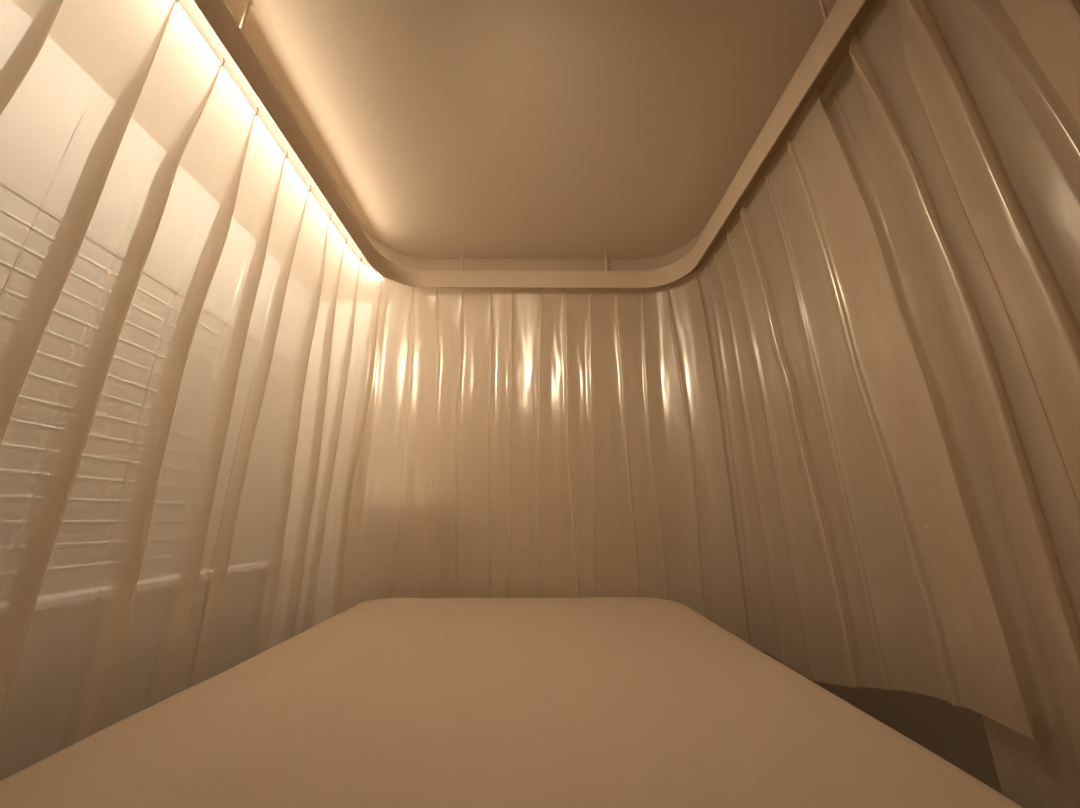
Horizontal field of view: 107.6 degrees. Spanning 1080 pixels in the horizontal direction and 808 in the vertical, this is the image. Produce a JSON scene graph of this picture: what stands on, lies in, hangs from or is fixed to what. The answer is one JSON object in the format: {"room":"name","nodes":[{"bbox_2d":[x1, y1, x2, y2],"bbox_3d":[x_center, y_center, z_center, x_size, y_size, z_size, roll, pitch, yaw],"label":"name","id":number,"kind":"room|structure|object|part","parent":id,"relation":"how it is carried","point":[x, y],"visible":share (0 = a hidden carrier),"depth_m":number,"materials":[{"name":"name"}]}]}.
{"room":"hospital room","nodes":[
{"label":"hospital room","id":0,"kind":"room"},
{"bbox_2d":[223,0,849,298],"bbox_3d":[-0.233,-1.337,1.525,3.290,0.100,3.680,0,-16,0],"label":"ceiling","id":1,"kind":"structure","parent":0,"point":[484,129],"depth_m":1.66,"materials":[{"name":"paint"}]},
{"bbox_2d":[178,0,877,281],"bbox_3d":[-0.029,-1.233,1.301,2.041,0.223,2.723,0,-16,0],"label":"band","id":2,"kind":"object","parent":1,"relation":"attached to","point":[191,9],"visible":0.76,"depth_m":1.87,"materials":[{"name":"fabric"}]},
{"bbox_2d":[0,0,389,780],"bbox_3d":[-1.035,-0.161,0.947,0.129,2.070,2.585,-1,-16,2],"label":"curtain","id":3,"kind":"object","parent":2,"relation":"hanging from","point":[191,344],"visible":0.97,"depth_m":1.06,"materials":[{"name":"fabric"}]},
{"bbox_2d":[194,0,865,287],"bbox_3d":[-0.030,-1.221,1.261,1.902,0.268,2.653,0,-16,0],"label":"rail","id":4,"kind":"object","parent":1,"relation":"hanging from","point":[217,14],"visible":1,"depth_m":1.72,"materials":[{"name":"metal"}]},
{"bbox_3d":[-0.970,-1.255,1.294,0.021,0.185,0.021,0,-16,0],"label":"hanger rod","id":5,"kind":"part","parent":4,"relation":"part of","materials":[{"name":"paint"}]},
{"bbox_3d":[-0.499,-0.900,2.534,0.021,0.185,0.021,0,-16,0],"label":"hanger rod","id":6,"kind":"part","parent":4,"relation":"part of","materials":[{"name":"paint"}]},
{"bbox_2d":[351,271,749,643],"bbox_3d":[-0.033,0.204,2.260,2.045,2.050,0.238,-1,-16,2],"label":"curtain","id":7,"kind":"object","parent":4,"relation":"hanging from","point":[526,442],"visible":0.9,"depth_m":2.30,"materials":[{"name":"fabric"}]},
{"bbox_3d":[0.426,-0.898,2.540,0.021,0.185,0.021,0,-16,0],"label":"hanger rod","id":8,"kind":"part","parent":4,"relation":"part of","materials":[{"name":"paint"}]},
{"bbox_3d":[0.911,-1.262,1.268,0.021,0.185,0.021,0,-16,0],"label":"hanger rod","id":9,"kind":"part","parent":4,"relation":"part of","materials":[{"name":"paint"}]},
{"bbox_2d":[696,90,1033,739],"bbox_3d":[0.972,0.002,1.588,0.092,2.030,1.162,0,-16,0],"label":"curtain","id":10,"kind":"object","parent":4,"relation":"hanging from","point":[860,564],"visible":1,"depth_m":1.33,"materials":[{"name":"fabric"}]},
{"bbox_2d":[821,0,1079,807],"bbox_3d":[0.993,-0.272,0.557,0.137,2.070,1.670,0,-16,0],"label":"curtain","id":11,"kind":"object","parent":4,"relation":"hanging from","point":[955,124],"visible":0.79,"depth_m":0.86,"materials":[{"name":"fabric"}]},
{"bbox_2d":[702,300,1002,794],"bbox_3d":[1.353,-0.060,1.109,0.120,2.585,3.560,0,-16,0],"label":"wall","id":12,"kind":"structure","parent":0,"point":[957,735],"depth_m":1.30,"materials":[{"name":"paint"}]},
{"bbox_3d":[-0.233,1.244,0.786,3.290,0.100,3.680,0,-16,0],"label":"floor","id":13,"kind":"structure","parent":0,"visible":0},
{"bbox_3d":[-0.077,0.872,0.603,1.467,0.515,2.600,0,-16,0],"label":"bed","id":14,"kind":"object","parent":13,"relation":"on","visible":0},
{"bbox_2d":[0,597,1022,807],"bbox_3d":[-0.078,0.778,0.641,1.560,0.397,2.662,0,-16,0],"label":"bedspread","id":15,"kind":"object","parent":14,"relation":"on","point":[593,702],"visible":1,"depth_m":0.72,"materials":[{"name":"fabric"}]}
]}

